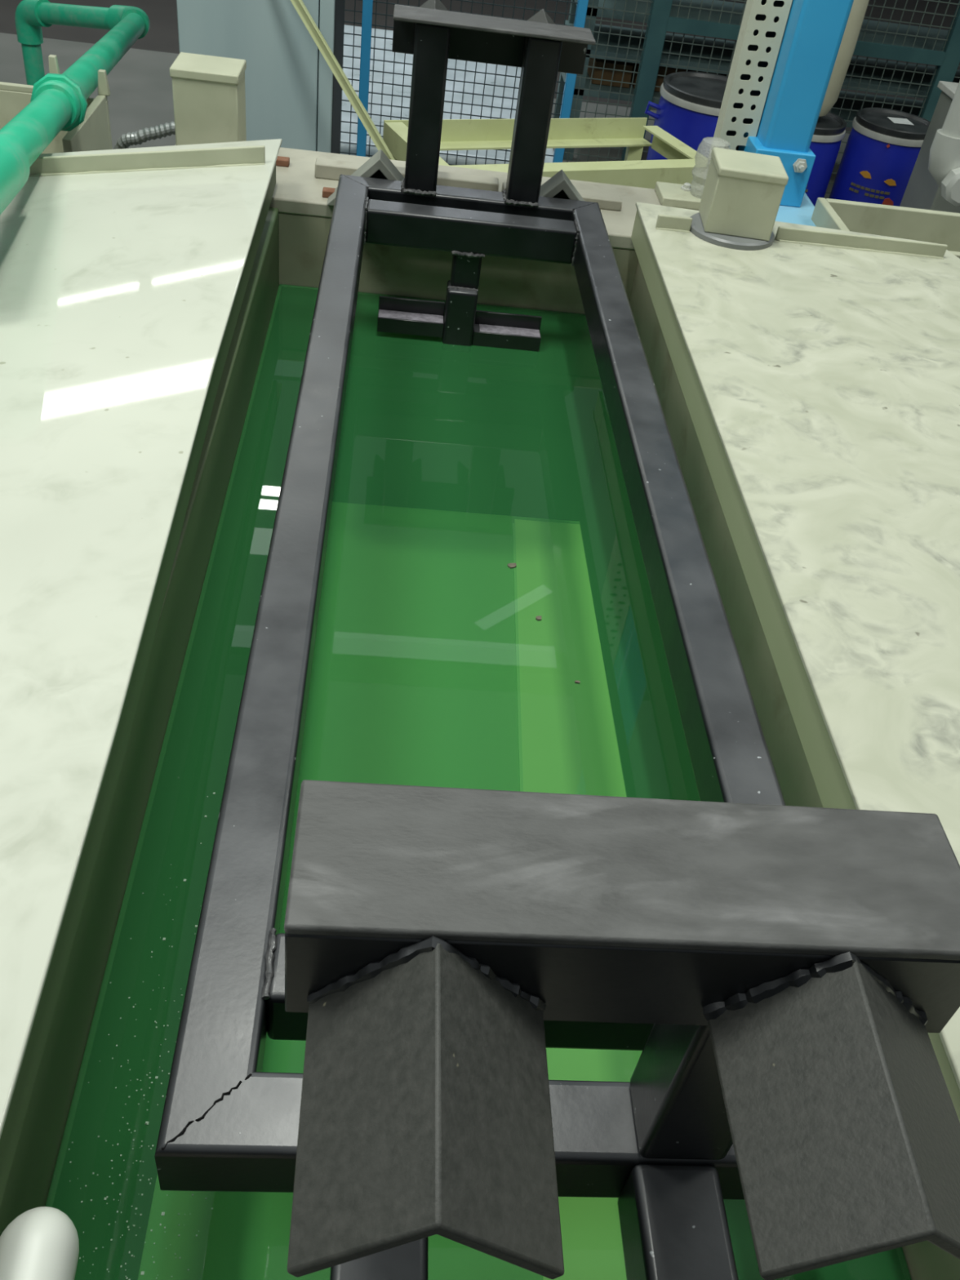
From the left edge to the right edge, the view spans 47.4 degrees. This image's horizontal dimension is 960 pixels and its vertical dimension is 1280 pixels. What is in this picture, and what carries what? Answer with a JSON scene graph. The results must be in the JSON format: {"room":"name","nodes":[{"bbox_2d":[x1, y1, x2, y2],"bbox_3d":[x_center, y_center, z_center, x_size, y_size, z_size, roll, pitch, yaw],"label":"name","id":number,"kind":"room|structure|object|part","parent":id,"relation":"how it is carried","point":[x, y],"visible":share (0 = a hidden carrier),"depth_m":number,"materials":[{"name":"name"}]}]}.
{"room":"electroplating factory","nodes":[
{"label":"electroplating factory","id":0,"kind":"room"},
{"bbox_2d":[0,0,959,198],"bbox_3d":[-0.459,-1.133,4.087,18.000,0.050,17.000,4,41,-6],"label":"floor","id":1,"kind":"structure","parent":0,"point":[140,97],"depth_m":6.53,"materials":[{"name":"concrete"}]},
{"bbox_2d":[0,54,112,154],"bbox_3d":[-1.306,-0.912,2.831,0.696,1.065,0.360,4,41,-6],"label":"support bracket","id":2,"kind":"object","parent":1,"relation":"on","point":[94,133],"visible":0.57,"depth_m":2.67,"materials":[{"name":"beige plastic"}]},
{"bbox_2d":[0,0,150,214],"bbox_3d":[-1.100,-1.272,3.127,0.481,1.263,3.460,-6,43,-17],"label":"pipe","id":3,"kind":"object","parent":1,"relation":"on","point":[58,103],"visible":0.98,"depth_m":2.59,"materials":[{"name":"plastic"}]},
{"bbox_2d":[114,121,175,149],"bbox_3d":[-0.809,-0.860,2.913,0.302,0.996,0.062,14,41,6],"label":"conduit","id":4,"kind":"object","parent":1,"relation":"on","point":[129,139],"visible":0.09,"depth_m":2.60,"materials":[{"name":"silver metal"}]},
{"bbox_2d":[176,0,344,153],"bbox_3d":[-0.681,-1.898,3.469,0.462,1.850,0.500,4,41,-6],"label":"tall cabinet","id":5,"kind":"object","parent":1,"relation":"on","point":[293,95],"visible":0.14,"depth_m":3.28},
{"bbox_2d":[290,0,395,159],"bbox_3d":[-0.147,-1.217,3.239,1.304,1.277,0.022,27,44,19],"label":"rail","id":6,"kind":"object","parent":1,"relation":"on","point":[299,5],"visible":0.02,"depth_m":3.13,"materials":[{"name":"yellow paint"}]},
{"bbox_2d":[340,24,554,165],"bbox_3d":[-0.343,-3.119,6.249,1.400,0.115,2.340,4,41,-6],"label":"wall","id":7,"kind":"structure","parent":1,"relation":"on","point":[348,38],"depth_m":6.13,"materials":[{"name":"white paint"}]},
{"bbox_2d":[339,0,588,165],"bbox_3d":[-0.171,-3.039,4.672,1.359,2.100,0.040,4,41,-6],"label":"mesh fence","id":8,"kind":"object","parent":1,"relation":"on","point":[367,5],"visible":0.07,"depth_m":5.06,"materials":[{"name":"metal"}]},
{"bbox_3d":[-0.461,-3.059,4.642,0.044,2.100,0.040,4,41,-6],"label":"post","id":9,"kind":"part","parent":8,"relation":"part of","materials":[{"name":"blue metal"}]},
{"bbox_3d":[0.482,-2.995,4.738,0.044,2.100,0.040,4,41,-6],"label":"post","id":10,"kind":"part","parent":8,"relation":"part of","materials":[{"name":"blue metal"}]},
{"bbox_2d":[0,144,959,1279],"bbox_3d":[0.082,0.138,1.879,2.700,1.066,2.495,4,41,-6],"label":"tank","id":11,"kind":"object","parent":1,"relation":"on","point":[433,664],"visible":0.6,"depth_m":2.10,"materials":[{"name":"beige plastic"}]},
{"bbox_2d":[0,1206,79,1279],"bbox_3d":[-0.276,0.522,0.569,0.053,0.053,0.428,3,41,-7],"label":"pipe","id":12,"kind":"object","parent":11,"relation":"on","point":[41,1242],"visible":1,"depth_m":0.69,"materials":[{"name":"white plastic"}]},
{"bbox_2d":[0,138,282,1206],"bbox_3d":[-0.596,-0.092,1.153,0.556,0.118,2.735,4,41,-6],"label":"tank lid","id":13,"kind":"object","parent":11,"relation":"on","point":[125,273],"visible":0.85,"depth_m":1.28,"materials":[{"name":"beige plastic"}]},
{"bbox_2d":[169,52,246,145],"bbox_3d":[-0.568,-1.122,2.304,0.137,0.172,0.126,4,41,-6],"label":"junction box","id":14,"kind":"object","parent":11,"relation":"on","point":[209,96],"visible":0.81,"depth_m":2.25,"materials":[{"name":"beige plastic"}]},
{"bbox_2d":[154,0,959,1279],"bbox_3d":[0.015,-0.260,1.425,0.570,0.564,2.306,4,41,-6],"label":"frame","id":15,"kind":"object","parent":11,"relation":"on","point":[781,975],"visible":1,"depth_m":0.58,"materials":[{"name":"black paint"}]},
{"bbox_3d":[-0.221,-0.264,1.468,0.060,0.066,1.910,4,41,-6],"label":"rail","id":16,"kind":"part","parent":15,"relation":"part of","materials":[{"name":"black metal"}]},
{"bbox_3d":[-0.206,-0.933,2.224,0.159,0.080,0.008,4,41,-6],"label":"web plate","id":17,"kind":"part","parent":15,"relation":"part of","materials":[{"name":"black metal"}]},
{"bbox_3d":[-0.065,0.454,0.674,0.062,0.062,0.241,4,41,-6],"label":"arm","id":18,"kind":"part","parent":15,"relation":"part of","materials":[{"name":"black paint"}]},
{"bbox_2d":[377,295,444,337],"bbox_3d":[-0.138,-0.646,2.184,0.132,0.057,0.042,4,41,-6],"label":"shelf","id":19,"kind":"object","parent":15,"relation":"attached to","point":[395,314],"depth_m":2.18,"materials":[{"name":"black metal"}]},
{"bbox_3d":[-0.101,-1.001,2.056,0.063,0.296,0.060,4,41,-6],"label":"post","id":20,"kind":"part","parent":15,"relation":"part of","materials":[{"name":"black metal"}]},
{"bbox_3d":[0.037,0.363,0.798,0.522,0.066,0.060,4,41,-6],"label":"rail","id":21,"kind":"part","parent":15,"relation":"part of","materials":[{"name":"black metal"}]},
{"bbox_3d":[0.034,0.287,0.885,0.402,0.065,0.060,4,41,-6],"label":"cross rail","id":22,"kind":"part","parent":15,"relation":"part of","materials":[{"name":"black metal"}]},
{"bbox_3d":[-0.021,-0.860,2.184,0.522,0.066,0.060,4,41,-6],"label":"rail","id":23,"kind":"part","parent":15,"relation":"part of","materials":[{"name":"black metal"}]},
{"bbox_3d":[-0.018,-0.783,2.098,0.402,0.065,0.060,4,41,-6],"label":"cross rail","id":24,"kind":"part","parent":15,"relation":"part of","materials":[{"name":"black metal"}]},
{"bbox_2d":[471,310,542,351],"bbox_3d":[0.055,-0.625,2.211,0.136,0.057,0.042,4,41,-6],"label":"metal bracket","id":25,"kind":"object","parent":15,"relation":"attached to","point":[489,329],"depth_m":2.21,"materials":[{"name":"black metal"}]},
{"bbox_3d":[0.100,-0.988,2.076,0.063,0.296,0.060,4,41,-6],"label":"post","id":26,"kind":"part","parent":15,"relation":"part of","materials":[{"name":"black metal"}]},
{"bbox_3d":[0.160,-0.908,2.261,0.159,0.080,0.008,4,41,-6],"label":"web plate","id":27,"kind":"part","parent":15,"relation":"part of","materials":[{"name":"black metal"}]},
{"bbox_3d":[0.237,-0.233,1.514,0.060,0.066,1.910,4,41,-6],"label":"rail","id":28,"kind":"part","parent":15,"relation":"part of","materials":[{"name":"black metal"}]},
{"bbox_3d":[0.137,0.468,0.695,0.062,0.062,0.241,4,41,-6],"label":"arm","id":29,"kind":"part","parent":15,"relation":"part of","materials":[{"name":"black paint"}]},
{"bbox_3d":[0.158,0.235,0.690,0.063,0.296,0.060,4,41,-6],"label":"post","id":30,"kind":"part","parent":15,"relation":"part of","materials":[{"name":"black metal"}]},
{"bbox_3d":[0.467,-1.002,2.470,0.130,0.020,0.105,4,41,-6],"label":"bolt plate","id":31,"kind":"part","parent":11,"relation":"part of","materials":[{"name":"beige plastic"}]},
{"bbox_2d":[690,137,730,199],"bbox_3d":[0.510,-1.047,2.422,0.078,0.120,0.077,4,41,-6],"label":"fitting","id":32,"kind":"object","parent":11,"relation":"on","point":[703,156],"visible":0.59,"depth_m":2.39,"materials":[{"name":"grey"}]},
{"bbox_2d":[631,202,959,1121],"bbox_3d":[0.691,0.028,1.280,0.697,0.094,2.685,4,41,-6],"label":"tank lid","id":33,"kind":"object","parent":11,"relation":"on","point":[817,369],"visible":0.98,"depth_m":1.52,"materials":[{"name":"beige plastic"}]},
{"bbox_2d":[689,147,788,250],"bbox_3d":[0.504,-0.858,2.122,0.172,0.134,0.172,4,41,-6],"label":"post","id":34,"kind":"object","parent":33,"relation":"on","point":[743,192],"visible":0.95,"depth_m":2.09,"materials":[{"name":"beige plastic"}]},
{"bbox_3d":[-0.053,0.140,1.773,0.748,0.539,2.021,4,41,-6],"label":"liquid","id":35,"kind":"object","parent":11,"relation":"in","visible":0},
{"bbox_2d":[68,777,215,1279],"bbox_3d":[-0.299,0.354,1.072,0.132,0.001,0.606,4,41,-6],"label":"scum specks","id":36,"kind":"object","parent":35,"relation":"on","point":[184,880],"visible":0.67,"depth_m":0.94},
{"bbox_2d":[507,563,516,568],"bbox_3d":[0.049,-0.113,1.667,0.014,0.003,0.010,-3,42,-13],"label":"flake","id":37,"kind":"object","parent":35,"relation":"on","point":[511,566],"visible":1,"depth_m":1.67,"materials":[{"name":"grey"}]},
{"bbox_2d":[535,615,542,621],"bbox_3d":[0.085,-0.031,1.580,0.009,0.003,0.009,4,41,-6],"label":"flake","id":38,"kind":"object","parent":35,"relation":"on","point":[538,618],"visible":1,"depth_m":1.58,"materials":[{"name":"grey"}]},
{"bbox_2d":[382,117,696,189],"bbox_3d":[0.229,-1.364,3.863,1.072,0.750,0.500,-12,45,-22],"label":"frame","id":39,"kind":"object","parent":1,"relation":"on","point":[628,132],"visible":0.3,"depth_m":3.71,"materials":[{"name":"yellow paint"}]},
{"bbox_3d":[0.526,-1.552,4.184,0.050,0.680,0.050,4,41,-6],"label":"leg","id":40,"kind":"part","parent":39,"relation":"part of","materials":[{"name":"yellow paint"}]},
{"bbox_2d":[644,71,728,159],"bbox_3d":[1.008,-2.217,5.060,0.480,0.640,0.479,26,44,19],"label":"drum","id":41,"kind":"object","parent":1,"relation":"on","point":[688,108],"visible":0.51,"depth_m":4.80,"materials":[{"name":"blue plastic"}]},
{"bbox_3d":[0.775,-2.369,4.889,0.075,0.074,0.020,4,41,-6],"label":"handle","id":42,"kind":"part","parent":41,"relation":"part of","materials":[{"name":"blue plastic"}]},
{"bbox_3d":[1.045,-2.445,4.860,0.463,0.030,0.463,4,41,-6],"label":"lid","id":43,"kind":"part","parent":41,"relation":"part of","materials":[{"name":"black plastic"}]},
{"bbox_2d":[553,0,959,160],"bbox_3d":[1.989,-3.271,5.705,3.000,1.600,0.600,4,41,-6],"label":"storage rack","id":44,"kind":"object","parent":1,"relation":"on","point":[620,4],"visible":0.15,"depth_m":5.73,"materials":[{"name":"metal"}]},
{"bbox_2d":[586,57,633,88],"bbox_3d":[0.684,-3.052,5.810,0.200,0.110,0.350,4,41,-6],"label":"carton","id":45,"kind":"object","parent":44,"relation":"on","point":[597,73],"visible":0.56,"depth_m":5.68,"materials":[{"name":"brown cardboard"}]},
{"bbox_2d":[630,62,686,92],"bbox_3d":[0.938,-3.039,5.833,0.260,0.120,0.350,4,41,-6],"label":"carton","id":46,"kind":"object","parent":44,"relation":"on","point":[660,79],"visible":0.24,"depth_m":5.69,"materials":[{"name":"brown cardboard"}]},
{"bbox_2d":[687,69,721,75],"bbox_3d":[1.180,-3.015,5.864,0.180,0.100,0.350,4,41,-6],"label":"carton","id":47,"kind":"object","parent":44,"relation":"on","point":[688,70],"visible":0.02,"depth_m":5.77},
{"bbox_2d":[561,71,923,128],"bbox_3d":[1.935,-2.929,6.005,3.000,0.035,0.600,4,41,-6],"label":"shelf","id":48,"kind":"object","parent":44,"relation":"attached to","point":[847,103],"depth_m":5.91,"materials":[{"name":"metal"}]},
{"bbox_2d":[574,0,948,50],"bbox_3d":[1.978,-3.202,5.766,3.000,0.035,0.600,4,41,-6],"label":"shelf","id":49,"kind":"object","parent":44,"relation":"attached to","point":[620,4],"depth_m":5.65,"materials":[{"name":"metal"}]},
{"bbox_2d":[564,20,959,98],"bbox_3d":[1.956,-3.064,5.887,3.000,0.035,0.600,4,41,-6],"label":"shelf","id":50,"kind":"object","parent":44,"relation":"attached to","point":[603,37],"depth_m":5.76,"materials":[{"name":"metal"}]},
{"bbox_2d":[564,0,959,193],"bbox_3d":[1.997,-3.163,5.201,2.972,2.100,0.060,4,41,-6],"label":"mesh fence","id":51,"kind":"object","parent":1,"relation":"on","point":[947,60],"visible":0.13,"depth_m":5.39,"materials":[{"name":"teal metal"}]},
{"bbox_3d":[0.901,-3.237,5.089,0.090,2.100,0.060,4,41,-6],"label":"post","id":52,"kind":"part","parent":51,"relation":"part of","materials":[{"name":"teal metal"}]},
{"bbox_3d":[1.603,-2.938,5.363,1.410,0.060,0.030,4,41,-6],"label":"rail","id":53,"kind":"part","parent":51,"relation":"part of","materials":[{"name":"teal metal"}]},
{"bbox_3d":[2.380,-3.137,5.240,0.090,2.100,0.060,4,41,-6],"label":"post","id":54,"kind":"part","parent":51,"relation":"part of","materials":[{"name":"teal metal"}]},
{"bbox_2d":[737,0,853,226],"bbox_3d":[0.815,-1.671,2.064,0.188,3.700,0.400,4,41,-6],"label":"column","id":55,"kind":"structure","parent":1,"relation":"on","point":[814,32],"depth_m":2.46,"materials":[{"name":"metal"}]},
{"bbox_2d":[713,0,792,151],"bbox_3d":[0.667,-1.581,2.279,0.086,1.650,0.056,4,41,-6],"label":"cable tray","id":56,"kind":"object","parent":55,"relation":"attached to","point":[763,23],"visible":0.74,"depth_m":2.50,"materials":[{"name":"beige paint"}]},
{"bbox_3d":[0.721,-1.041,2.617,0.178,0.008,0.400,4,41,-6],"label":"plate","id":57,"kind":"part","parent":55,"relation":"part of","materials":[{"name":"blue metal"}]},
{"bbox_2d":[818,0,869,117],"bbox_3d":[1.564,-2.800,4.769,0.264,0.960,0.264,4,41,-6],"label":"pipe","id":58,"kind":"object","parent":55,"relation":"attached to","point":[859,7],"visible":0.26,"depth_m":4.82,"materials":[{"name":"beige plastic"}]},
{"bbox_2d":[804,111,846,206],"bbox_3d":[1.491,-2.242,5.258,0.384,0.530,0.384,4,41,-6],"label":"drum","id":59,"kind":"object","parent":1,"relation":"on","point":[829,131],"visible":0.25,"depth_m":5.07,"materials":[{"name":"blue plastic"}]},
{"bbox_3d":[1.521,-2.429,5.095,0.370,0.030,0.370,4,41,-6],"label":"lid","id":60,"kind":"part","parent":59,"relation":"part of","materials":[{"name":"black plastic"}]},
{"bbox_2d":[828,107,930,206],"bbox_3d":[1.900,-2.196,5.249,0.383,0.570,0.384,32,46,24],"label":"drum","id":61,"kind":"object","parent":1,"relation":"on","point":[882,148],"visible":0.66,"depth_m":5.07,"materials":[{"name":"blue plastic"}]},
{"bbox_3d":[1.932,-2.398,5.072,0.370,0.030,0.370,4,41,-6],"label":"lid","id":62,"kind":"part","parent":61,"relation":"part of","materials":[{"name":"black plastic"}]},
{"bbox_2d":[811,197,959,258],"bbox_3d":[1.129,-0.515,2.817,0.820,1.060,0.260,4,41,-6],"label":"trough","id":63,"kind":"object","parent":1,"relation":"on","point":[939,227],"visible":0.2,"depth_m":2.55,"materials":[{"name":"beige plastic"}]},
{"bbox_2d":[899,80,959,213],"bbox_3d":[2.105,-1.774,4.563,0.640,0.885,0.330,4,41,-6],"label":"bin","id":64,"kind":"object","parent":1,"relation":"on","point":[922,191],"visible":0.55,"depth_m":4.42,"materials":[{"name":"grey plastic"}]},
{"bbox_2d":[928,80,959,206],"bbox_3d":[1.810,-1.509,3.814,0.600,1.400,0.165,4,41,-6],"label":"pipe","id":65,"kind":"object","parent":1,"relation":"on","point":[944,164],"visible":1,"depth_m":3.67,"materials":[{"name":"plastic"}]},
{"bbox_2d":[933,0,959,3],"bbox_3d":[-0.427,-8.711,8.810,18.000,5.100,0.100,4,41,-6],"label":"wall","id":66,"kind":"structure","parent":0,"point":[947,1],"depth_m":10.98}
]}

